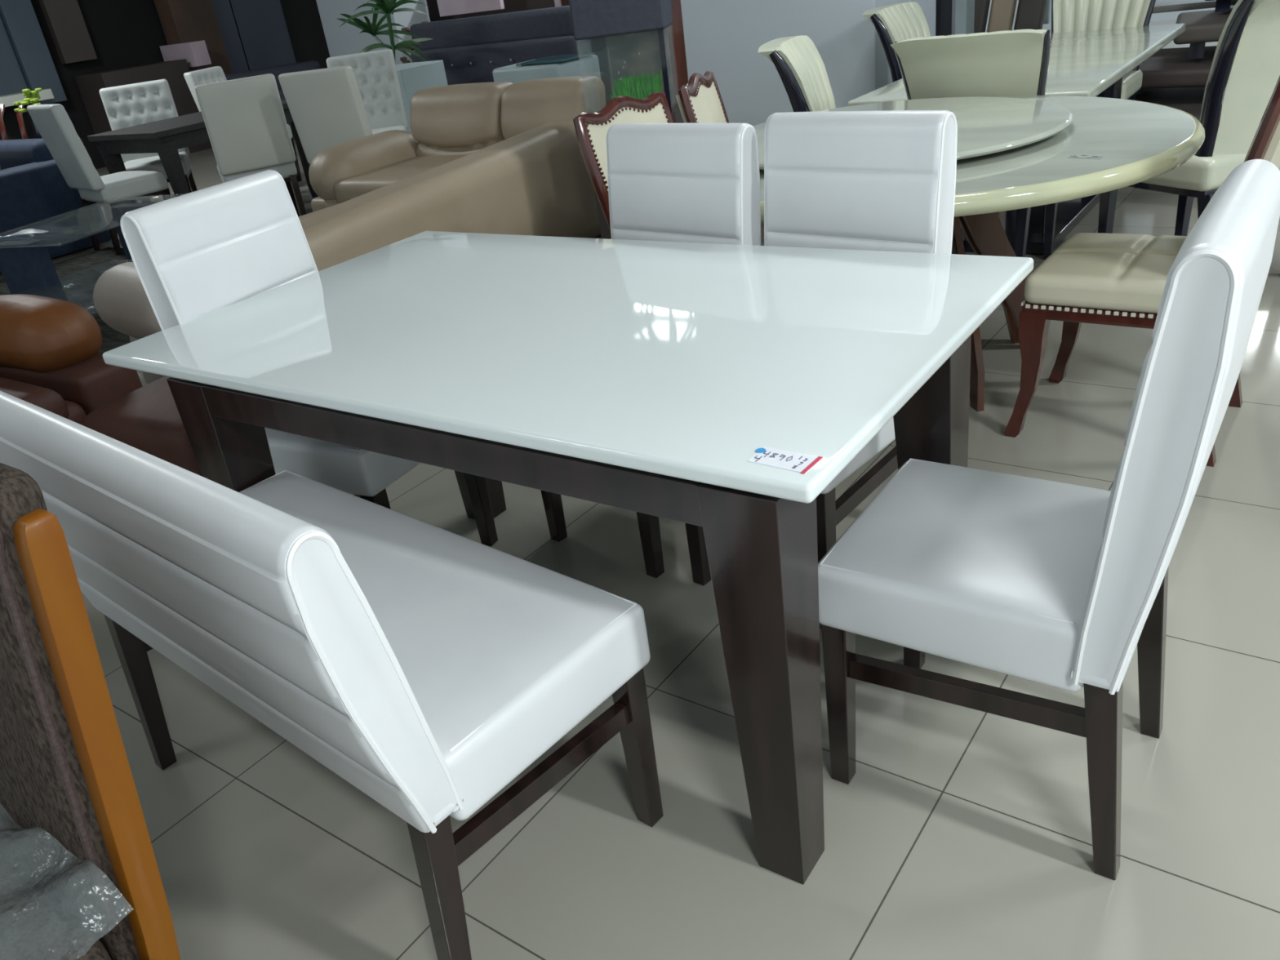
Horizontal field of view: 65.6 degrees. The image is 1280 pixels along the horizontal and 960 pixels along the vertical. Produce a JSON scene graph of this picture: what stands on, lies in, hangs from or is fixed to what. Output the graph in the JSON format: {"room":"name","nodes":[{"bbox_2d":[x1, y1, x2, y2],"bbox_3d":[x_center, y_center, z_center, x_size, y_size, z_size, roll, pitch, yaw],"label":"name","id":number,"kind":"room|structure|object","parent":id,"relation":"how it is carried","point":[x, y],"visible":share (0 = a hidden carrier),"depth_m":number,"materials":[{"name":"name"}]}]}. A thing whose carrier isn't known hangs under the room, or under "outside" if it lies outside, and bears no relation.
{"room":"store","nodes":[
{"label":"store","id":0,"kind":"room"},
{"bbox_2d":[0,16,27,95],"bbox_3d":[-7.166,-5.196,10.334,0.100,2.300,0.657,12,33,33],"label":"wall panel","id":1,"kind":"object","parent":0,"point":[12,81],"visible":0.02,"depth_m":10.86,"materials":[{"name":"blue stone"}]},
{"bbox_2d":[0,0,329,168],"bbox_3d":[-7.820,-4.334,9.893,0.100,3.250,19.000,12,33,33],"label":"wall","id":2,"kind":"structure","parent":0,"point":[123,33],"depth_m":11.88,"materials":[{"name":"black paint"}]},
{"bbox_2d":[0,0,66,104],"bbox_3d":[-6.847,-5.351,10.709,0.160,2.450,0.332,12,33,33],"label":"wall panel","id":3,"kind":"object","parent":2,"relation":"attached to","point":[19,18],"visible":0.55,"depth_m":10.95,"materials":[{"name":"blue stone"}]},
{"bbox_2d":[0,88,53,106],"bbox_3d":[-6.812,-4.148,10.821,0.500,0.100,0.598,12,33,33],"label":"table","id":4,"kind":"object","parent":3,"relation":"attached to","point":[46,94],"visible":0.52,"depth_m":10.64,"materials":[{"name":"white plastic"}]},
{"bbox_2d":[38,0,97,64],"bbox_3d":[-6.563,-5.465,11.155,0.100,1.430,0.382,12,33,33],"label":"wall panel","id":5,"kind":"object","parent":2,"relation":"attached to","point":[65,22],"visible":1,"depth_m":11.29,"materials":[{"name":"grey"}]},
{"bbox_2d":[211,0,248,72],"bbox_3d":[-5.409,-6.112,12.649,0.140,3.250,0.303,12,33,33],"label":"door","id":6,"kind":"structure","parent":2,"relation":"in","point":[224,13],"depth_m":12.82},
{"bbox_2d":[229,0,296,70],"bbox_3d":[-5.104,-6.363,13.047,0.120,3.250,0.760,12,33,33],"label":"wall panel","id":7,"kind":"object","parent":2,"relation":"in","point":[261,26],"depth_m":13.21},
{"bbox_2d":[153,0,232,74],"bbox_3d":[-5.625,-5.875,12.252,0.300,3.250,0.590,12,33,33],"label":"wood column","id":8,"kind":"structure","parent":0,"point":[182,21],"depth_m":12.26,"materials":[{"name":"brown wood"}]},
{"bbox_2d":[160,40,211,67],"bbox_3d":[-5.579,-5.215,12.195,0.660,0.270,0.204,12,33,33],"label":"notice board","id":9,"kind":"object","parent":8,"relation":"attached to","point":[196,54],"visible":0.77,"depth_m":12.04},
{"bbox_2d":[315,0,430,64],"bbox_3d":[-3.190,-5.843,11.525,1.250,3.250,0.550,12,33,33],"label":"wall pillar","id":10,"kind":"structure","parent":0,"point":[347,39],"depth_m":11.58,"materials":[{"name":"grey paint"}]},
{"bbox_2d":[436,0,504,17],"bbox_3d":[-1.938,-5.473,11.232,0.959,0.351,0.060,12,33,33],"label":"screen","id":11,"kind":"object","parent":10,"relation":"attached to","point":[446,7],"visible":1,"depth_m":11.28,"materials":[{"name":"white"}]},
{"bbox_2d":[554,0,561,6],"bbox_3d":[-0.745,-5.113,10.644,0.236,0.355,0.250,12,33,33],"label":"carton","id":12,"kind":"object","parent":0,"point":[557,2],"visible":0.05,"depth_m":10.59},
{"bbox_2d":[560,0,568,6],"bbox_3d":[-0.787,-5.080,10.499,0.111,0.252,0.030,12,33,33],"label":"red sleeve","id":13,"kind":"object","parent":12,"relation":"attached to","point":[564,2],"visible":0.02,"depth_m":10.50,"materials":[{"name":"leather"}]},
{"bbox_2d":[0,19,1279,959],"bbox_3d":[-0.600,-1.422,5.981,17.000,0.100,19.000,12,33,33],"label":"floor","id":14,"kind":"structure","parent":0,"point":[957,832],"depth_m":1.81,"materials":[{"name":"tile"}]},
{"bbox_2d":[0,100,27,140],"bbox_3d":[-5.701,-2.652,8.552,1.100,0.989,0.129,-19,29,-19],"label":"chair","id":15,"kind":"object","parent":14,"relation":"on","point":[2,130],"visible":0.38,"depth_m":8.51,"materials":[{"name":"brown wood"}]},
{"bbox_2d":[13,88,42,138],"bbox_3d":[-4.880,-2.657,8.226,0.242,1.089,0.236,12,33,33],"label":"flowers","id":16,"kind":"object","parent":14,"relation":"on","point":[31,97],"visible":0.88,"depth_m":8.00,"materials":[{"name":"green plant"}]},
{"bbox_2d":[0,138,111,273],"bbox_3d":[-5.183,-1.940,7.252,1.820,0.755,1.620,12,33,33],"label":"sofa","id":17,"kind":"object","parent":14,"relation":"on","point":[37,202],"visible":0.62,"depth_m":7.08,"materials":[{"name":"fabric"}]},
{"bbox_2d":[0,138,53,169],"bbox_3d":[-4.860,-2.346,7.721,1.500,0.550,0.240,12,33,33],"label":"cushion","id":18,"kind":"object","parent":17,"relation":"on","point":[13,153],"depth_m":7.27,"materials":[{"name":"blue fabric"}]},
{"bbox_2d":[0,246,130,354],"bbox_3d":[-3.419,-0.963,5.737,2.700,0.022,2.300,12,33,33],"label":"shag rug","id":19,"kind":"object","parent":14,"relation":"on","point":[78,276],"visible":0.19,"depth_m":6.42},
{"bbox_2d":[0,202,155,301],"bbox_3d":[-3.046,-1.209,5.607,1.320,0.431,1.625,3,29,21],"label":"coffee table","id":20,"kind":"object","parent":19,"relation":"on","point":[27,267],"visible":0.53,"depth_m":5.52,"materials":[{"name":"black glass"}]},
{"bbox_2d":[0,293,142,424],"bbox_3d":[-2.569,-0.150,3.030,1.220,0.840,1.655,12,33,33],"label":"leather sofa","id":21,"kind":"object","parent":14,"relation":"on","point":[51,360],"visible":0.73,"depth_m":3.22,"materials":[{"name":"brown leather"}]},
{"bbox_2d":[0,377,69,419],"bbox_3d":[-2.517,-0.022,2.901,0.950,0.180,1.300,12,33,33],"label":"seat cushion","id":22,"kind":"object","parent":21,"relation":"on","point":[50,400],"depth_m":3.06,"materials":[{"name":"leather"}]},
{"bbox_2d":[0,462,180,959],"bbox_3d":[-0.969,0.514,1.153,0.878,1.009,0.649,12,33,33],"label":"armchair","id":23,"kind":"object","parent":14,"relation":"on","point":[65,772],"visible":0.73,"depth_m":1.05,"materials":[{"name":"brown wood"}]},
{"bbox_2d":[0,803,133,959],"bbox_3d":[-0.952,0.472,1.046,0.663,0.171,0.490,12,33,33],"label":"plastic wrap","id":24,"kind":"object","parent":23,"relation":"on","point":[55,904],"visible":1,"depth_m":1.04,"materials":[{"name":"grey"}]},
{"bbox_2d":[76,939,111,959],"bbox_3d":[-0.973,0.609,1.113,0.620,0.160,0.500,12,33,33],"label":"seat cushion","id":25,"kind":"object","parent":23,"relation":"on","point":[101,949],"depth_m":1.11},
{"bbox_2d":[26,103,171,255],"bbox_3d":[-3.734,-2.145,6.995,0.500,1.030,0.582,18,37,40],"label":"chair","id":26,"kind":"object","parent":14,"relation":"on","point":[52,122],"visible":1,"depth_m":6.83,"materials":[{"name":"leather"}]},
{"bbox_2d":[81,376,202,476],"bbox_3d":[-1.409,-0.123,3.196,0.520,0.370,0.480,7,31,26],"label":"footstool","id":27,"kind":"object","parent":14,"relation":"on","point":[147,419],"visible":0.19,"depth_m":2.96,"materials":[{"name":"leather"}]},
{"bbox_2d":[74,58,212,153],"bbox_3d":[-5.939,-4.414,11.956,0.600,1.030,1.090,12,33,33],"label":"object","id":28,"kind":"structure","parent":14,"relation":"on","point":[89,85],"depth_m":11.62,"materials":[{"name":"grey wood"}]},
{"bbox_2d":[99,79,197,203],"bbox_3d":[-3.794,-2.523,7.738,0.500,1.030,0.582,-15,28,-13],"label":"chair","id":29,"kind":"object","parent":14,"relation":"on","point":[127,105],"visible":0.59,"depth_m":7.73,"materials":[{"name":"leather"}]},
{"bbox_2d":[87,99,319,204],"bbox_3d":[-3.252,-2.400,7.647,0.850,0.760,1.350,10,33,31],"label":"table","id":30,"kind":"object","parent":14,"relation":"on","point":[164,137],"visible":0.38,"depth_m":7.05,"materials":[{"name":"wood"}]},
{"bbox_2d":[183,66,302,181],"bbox_3d":[-3.443,-3.075,8.701,0.582,1.030,0.500,-2,28,12],"label":"chair","id":31,"kind":"object","parent":14,"relation":"on","point":[212,74],"visible":0.25,"depth_m":8.51,"materials":[{"name":"leather"}]},
{"bbox_2d":[194,73,306,217],"bbox_3d":[-2.659,-2.218,6.840,0.500,1.030,0.582,-19,29,-20],"label":"chair","id":32,"kind":"object","parent":14,"relation":"on","point":[245,121],"visible":0.87,"depth_m":6.54,"materials":[{"name":"leather"}]},
{"bbox_2d":[224,60,322,128],"bbox_3d":[-4.381,-4.608,11.994,1.300,0.675,0.760,-19,29,-19],"label":"table","id":33,"kind":"object","parent":14,"relation":"on","point":[276,71],"visible":0.12,"depth_m":12.05,"materials":[{"name":"black wood"}]},
{"bbox_2d":[224,60,322,87],"bbox_3d":[-4.513,-4.819,12.159,1.300,0.420,0.220,-19,29,-19],"label":"cushion","id":34,"kind":"object","parent":33,"relation":"on","point":[311,64],"depth_m":12.06,"materials":[{"name":"grey fabric"}]},
{"bbox_2d":[120,169,497,546],"bbox_3d":[-0.774,-0.221,2.501,0.545,1.019,0.446,8,31,28],"label":"dining chair","id":35,"kind":"object","parent":14,"relation":"on","point":[194,255],"visible":0.39,"depth_m":2.35,"materials":[{"name":"leather"}]},
{"bbox_2d":[278,65,373,164],"bbox_3d":[-1.916,-2.231,6.662,0.500,1.030,0.582,0,28,15],"label":"chair","id":36,"kind":"object","parent":14,"relation":"on","point":[326,106],"visible":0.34,"depth_m":6.30,"materials":[{"name":"white leather"}]},
{"bbox_2d":[0,391,663,959],"bbox_3d":[-0.557,0.229,1.738,1.056,0.873,0.548,16,35,38],"label":"bench","id":37,"kind":"object","parent":14,"relation":"on","point":[425,666],"visible":0.92,"depth_m":1.43,"materials":[{"name":"leather"}]},
{"bbox_2d":[93,75,605,383],"bbox_3d":[-1.573,-1.379,5.111,1.874,0.845,3.154,12,33,33],"label":"sofa","id":38,"kind":"object","parent":14,"relation":"on","point":[497,157],"visible":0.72,"depth_m":5.19,"materials":[{"name":"beige leather"}]},
{"bbox_2d":[298,204,337,220],"bbox_3d":[-1.527,-1.146,4.897,0.660,0.280,1.700,12,33,33],"label":"cushion","id":39,"kind":"object","parent":38,"relation":"on","point":[306,215],"depth_m":5.03,"materials":[{"name":"beige leather"}]},
{"bbox_2d":[333,154,467,203],"bbox_3d":[-1.057,-1.721,5.699,1.300,0.190,0.750,12,33,33],"label":"seat cushion","id":40,"kind":"object","parent":38,"relation":"on","point":[349,184],"depth_m":5.74,"materials":[{"name":"beige leather"}]},
{"bbox_2d":[409,81,513,156],"bbox_3d":[-1.053,-2.125,6.037,0.740,0.510,0.334,12,33,33],"label":"cushion","id":41,"kind":"object","parent":38,"relation":"on","point":[464,119],"depth_m":5.88,"materials":[{"name":"beige leather"}]},
{"bbox_2d":[501,75,605,139],"bbox_3d":[-0.487,-2.009,5.660,0.620,0.510,0.334,12,33,33],"label":"cushion","id":42,"kind":"object","parent":38,"relation":"on","point":[528,104],"depth_m":5.48,"materials":[{"name":"beige leather"}]},
{"bbox_2d":[326,48,408,133],"bbox_3d":[-2.030,-2.643,7.484,0.500,1.030,0.582,-8,27,-1],"label":"chair","id":43,"kind":"object","parent":14,"relation":"on","point":[375,74],"visible":0.57,"depth_m":7.51,"materials":[{"name":"leather"}]},
{"bbox_2d":[337,0,432,62],"bbox_3d":[-2.253,-3.842,9.227,0.960,1.600,0.751,5,30,24],"label":"potted palm","id":44,"kind":"object","parent":14,"relation":"on","point":[387,7],"visible":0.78,"depth_m":9.07,"materials":[{"name":"green plant"}]},
{"bbox_2d":[400,21,429,63],"bbox_3d":[-2.291,-4.411,10.876,0.513,1.101,0.566,12,33,33],"label":"dried plant","id":45,"kind":"object","parent":14,"relation":"on","point":[404,60],"visible":0.06,"depth_m":10.66,"materials":[{"name":"brown plant"}]},
{"bbox_2d":[395,60,448,133],"bbox_3d":[-1.963,-3.113,8.566,0.520,0.850,0.500,12,33,33],"label":"chair","id":46,"kind":"object","parent":14,"relation":"on","point":[413,77],"visible":0.32,"depth_m":8.24,"materials":[{"name":"white leather"}]},
{"bbox_2d":[426,0,555,22],"bbox_3d":[-1.643,-5.272,11.866,2.711,1.546,0.300,12,33,33],"label":"shelf unit","id":47,"kind":"object","parent":14,"relation":"on","point":[510,6],"visible":0.02,"depth_m":11.47,"materials":[{"name":"grey wood"}]},
{"bbox_2d":[409,4,587,84],"bbox_3d":[-1.529,-3.800,9.489,2.090,1.105,0.890,12,33,33],"label":"sofa","id":48,"kind":"object","parent":14,"relation":"on","point":[470,49],"visible":0.37,"depth_m":9.42,"materials":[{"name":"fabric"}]},
{"bbox_2d":[410,35,587,84],"bbox_3d":[-1.385,-4.038,9.631,2.090,0.372,0.280,12,33,33],"label":"cushion","id":49,"kind":"object","parent":48,"relation":"on","point":[469,61],"depth_m":9.49,"materials":[{"name":"grey fabric"}]},
{"bbox_2d":[492,52,600,83],"bbox_3d":[-0.631,-2.666,7.354,0.640,0.840,0.507,12,33,33],"label":"side table","id":50,"kind":"object","parent":14,"relation":"on","point":[583,64],"visible":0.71,"depth_m":7.03,"materials":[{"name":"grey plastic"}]},
{"bbox_2d":[102,231,1033,884],"bbox_3d":[-0.157,-0.024,2.236,1.703,0.760,1.006,12,33,33],"label":"dining table","id":51,"kind":"object","parent":14,"relation":"on","point":[646,377],"visible":0.94,"depth_m":1.75,"materials":[{"name":"white glass"}]},
{"bbox_2d":[746,446,822,473],"bbox_3d":[0.189,-0.028,1.318,0.093,0.002,0.050,14,34,36],"label":"price tag","id":52,"kind":"object","parent":51,"relation":"on","point":[797,462],"visible":1,"depth_m":1.31,"materials":[{"name":"white paper"}]},
{"bbox_2d":[586,36,613,105],"bbox_3d":[-0.045,-3.562,8.250,0.751,1.450,0.300,12,33,33],"label":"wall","id":53,"kind":"structure","parent":14,"relation":"on","point":[597,45],"depth_m":8.29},
{"bbox_2d":[568,0,684,239],"bbox_3d":[-0.017,-1.700,4.796,0.430,1.330,0.331,-3,28,11],"label":"aquarium","id":54,"kind":"object","parent":14,"relation":"on","point":[635,32],"visible":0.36,"depth_m":4.59,"materials":[{"name":"grey glass"}]},
{"bbox_2d":[568,0,673,39],"bbox_3d":[-0.085,-2.180,4.547,0.420,0.240,0.320,-3,28,11],"label":"hood","id":55,"kind":"object","parent":54,"relation":"attached to","point":[590,19],"depth_m":4.43,"materials":[{"name":"grey fabric"}]},
{"bbox_2d":[540,122,760,577],"bbox_3d":[0.002,-0.344,2.541,0.440,1.004,0.537,17,36,39],"label":"dining chair","id":56,"kind":"object","parent":14,"relation":"on","point":[700,183],"visible":0.41,"depth_m":2.46,"materials":[{"name":"leather"}]},
{"bbox_2d":[573,92,764,245],"bbox_3d":[0.196,-0.782,3.352,0.584,0.985,0.488,14,35,36],"label":"carved chair","id":57,"kind":"object","parent":14,"relation":"on","point":[591,128],"visible":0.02,"depth_m":3.22,"materials":[{"name":"beige leather"}]},
{"bbox_2d":[666,0,688,102],"bbox_3d":[0.155,-1.871,5.089,0.130,1.320,0.208,12,33,33],"label":"cabinet","id":58,"kind":"object","parent":14,"relation":"on","point":[675,30],"visible":0.02,"depth_m":4.93,"materials":[{"name":"brown wood"}]},
{"bbox_2d":[675,71,764,242],"bbox_3d":[0.512,-1.052,3.784,0.584,0.985,0.488,1,29,18],"label":"carved chair","id":59,"kind":"object","parent":14,"relation":"on","point":[700,101],"visible":0.03,"depth_m":3.63,"materials":[{"name":"beige leather"}]},
{"bbox_2d":[758,35,835,111],"bbox_3d":[0.925,-1.473,4.479,0.660,0.985,0.573,3,29,21],"label":"chair","id":60,"kind":"object","parent":14,"relation":"on","point":[801,68],"visible":0.18,"depth_m":4.35,"materials":[{"name":"leather"}]},
{"bbox_2d":[684,110,957,628],"bbox_3d":[0.382,-0.261,2.262,0.446,1.019,0.545,17,36,39],"label":"dining chair","id":61,"kind":"object","parent":14,"relation":"on","point":[885,180],"visible":0.36,"depth_m":2.18,"materials":[{"name":"leather"}]},
{"bbox_2d":[862,1,930,82],"bbox_3d":[1.632,-2.109,5.506,0.660,0.985,0.573,12,33,33],"label":"chair","id":62,"kind":"object","parent":14,"relation":"on","point":[893,23],"visible":0.2,"depth_m":5.37,"materials":[{"name":"leather"}]},
{"bbox_2d":[935,0,955,35],"bbox_3d":[2.663,-3.872,8.606,0.239,0.990,0.500,12,33,33],"label":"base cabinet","id":63,"kind":"object","parent":14,"relation":"on","point":[944,9],"visible":0.03,"depth_m":8.34,"materials":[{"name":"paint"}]},
{"bbox_2d":[955,0,974,34],"bbox_3d":[2.655,-3.617,8.132,0.092,0.977,0.200,12,33,33],"label":"post","id":64,"kind":"object","parent":14,"relation":"on","point":[965,9],"visible":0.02,"depth_m":8.00,"materials":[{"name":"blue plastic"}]},
{"bbox_2d":[890,29,1057,259],"bbox_3d":[1.396,-1.305,4.028,0.573,0.985,0.660,12,33,33],"label":"chair","id":65,"kind":"object","parent":14,"relation":"on","point":[1007,62],"visible":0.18,"depth_m":3.68,"materials":[{"name":"leather"}]},
{"bbox_2d":[759,95,1204,412],"bbox_3d":[0.904,-0.737,3.311,1.630,0.765,1.630,12,33,33],"label":"round table","id":66,"kind":"object","parent":14,"relation":"on","point":[1140,141],"visible":0.31,"depth_m":2.71,"materials":[{"name":"beige stone"}]},
{"bbox_2d":[752,97,1073,169],"bbox_3d":[0.786,-1.107,3.176,1.100,0.040,1.100,12,33,33],"label":"lazy susan","id":67,"kind":"object","parent":66,"relation":"on","point":[985,125],"visible":0.43,"depth_m":3.04,"materials":[{"name":"beige stone"}]},
{"bbox_2d":[1068,155,1105,159],"bbox_3d":[1.177,-0.852,2.619,0.028,0.002,0.088,-29,34,-35],"label":"sticker","id":68,"kind":"object","parent":66,"relation":"on","point":[1072,156],"visible":1,"depth_m":2.62,"materials":[{"name":"white paper"}]},
{"bbox_2d":[973,0,990,33],"bbox_3d":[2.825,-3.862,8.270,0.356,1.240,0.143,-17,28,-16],"label":"mattress","id":69,"kind":"object","parent":14,"relation":"on","point":[981,7],"visible":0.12,"depth_m":8.22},
{"bbox_2d":[986,0,1017,32],"bbox_3d":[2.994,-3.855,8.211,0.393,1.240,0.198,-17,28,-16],"label":"mattress","id":70,"kind":"object","parent":14,"relation":"on","point":[1002,14],"visible":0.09,"depth_m":8.17,"materials":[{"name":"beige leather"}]},
{"bbox_2d":[847,23,1186,254],"bbox_3d":[1.924,-1.693,4.910,0.980,0.728,2.100,12,33,33],"label":"marble table","id":71,"kind":"object","parent":14,"relation":"on","point":[1087,63],"visible":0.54,"depth_m":4.56,"materials":[{"name":"white stone"}]},
{"bbox_2d":[1013,0,1047,30],"bbox_3d":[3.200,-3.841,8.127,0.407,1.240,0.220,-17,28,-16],"label":"mattress","id":72,"kind":"object","parent":14,"relation":"on","point":[1030,14],"visible":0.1,"depth_m":8.09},
{"bbox_2d":[1043,0,1050,24],"bbox_3d":[3.326,-4.029,8.370,0.246,0.358,0.050,12,33,33],"label":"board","id":73,"kind":"object","parent":14,"relation":"on","point":[1046,17],"visible":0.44,"depth_m":8.34,"materials":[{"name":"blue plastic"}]},
{"bbox_2d":[817,159,1279,879],"bbox_3d":[0.609,0.058,1.587,0.545,1.019,0.446,12,33,33],"label":"dining chair","id":74,"kind":"object","parent":14,"relation":"on","point":[1057,584],"visible":0.97,"depth_m":1.48,"materials":[{"name":"leather"}]},
{"bbox_2d":[1051,0,1155,100],"bbox_3d":[2.528,-2.275,5.580,0.573,0.985,0.660,12,33,33],"label":"chair","id":75,"kind":"object","parent":14,"relation":"on","point":[1067,15],"visible":0.27,"depth_m":5.53,"materials":[{"name":"leather"}]},
{"bbox_2d":[1004,75,1279,466],"bbox_3d":[1.392,-0.630,2.676,0.615,1.036,0.513,13,34,35],"label":"carved chair","id":76,"kind":"object","parent":14,"relation":"on","point":[1112,279],"visible":0.62,"depth_m":2.67,"materials":[{"name":"beige leather"}]},
{"bbox_2d":[1135,86,1205,120],"bbox_3d":[3.569,-2.199,5.990,1.900,0.216,1.200,9,32,30],"label":"bench","id":77,"kind":"object","parent":14,"relation":"on","point":[1188,100],"visible":0.02,"depth_m":6.15,"materials":[{"name":"black paint"}]},
{"bbox_2d":[1136,45,1217,95],"bbox_3d":[3.707,-2.442,5.939,1.700,0.196,1.000,15,35,37],"label":"bench","id":78,"kind":"object","parent":77,"relation":"on","point":[1168,68],"visible":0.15,"depth_m":5.88,"materials":[{"name":"brown leather"}]},
{"bbox_2d":[1173,9,1231,59],"bbox_3d":[3.886,-2.678,5.862,1.300,0.196,0.800,7,31,26],"label":"bench","id":79,"kind":"object","parent":78,"relation":"on","point":[1202,27],"visible":0.43,"depth_m":5.82,"materials":[{"name":"black paint"}]},
{"bbox_2d":[1204,0,1238,12],"bbox_3d":[3.987,-2.903,5.852,1.100,0.147,0.600,14,34,36],"label":"bench","id":80,"kind":"object","parent":79,"relation":"on","point":[1221,6],"visible":0.91,"depth_m":5.97,"materials":[{"name":"grey wood"}]},
{"bbox_2d":[1151,0,1216,13],"bbox_3d":[3.852,-3.171,7.273,1.350,0.680,1.500,7,31,26],"label":"stone table","id":81,"kind":"object","parent":14,"relation":"on","point":[1160,6],"visible":0.09,"depth_m":6.54,"materials":[{"name":"white stone"}]},
{"bbox_2d":[1097,0,1279,235],"bbox_3d":[2.143,-1.246,3.645,0.608,1.044,0.699,-18,29,-18],"label":"chair","id":82,"kind":"object","parent":14,"relation":"on","point":[1244,73],"visible":0.57,"depth_m":3.38,"materials":[{"name":"leather"}]},
{"bbox_2d":[680,0,936,125],"bbox_3d":[0.940,-3.599,6.085,1.440,3.250,1.000,12,33,33],"label":"wall","id":83,"kind":"structure","parent":0,"point":[724,38],"depth_m":6.09,"materials":[{"name":"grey paint"}]},
{"bbox_2d":[985,0,1215,32],"bbox_3d":[4.525,-7.138,11.904,17.200,3.250,0.100,12,33,33],"label":"wall","id":84,"kind":"structure","parent":0,"point":[1172,15],"depth_m":11.67,"materials":[{"name":"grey paint"}]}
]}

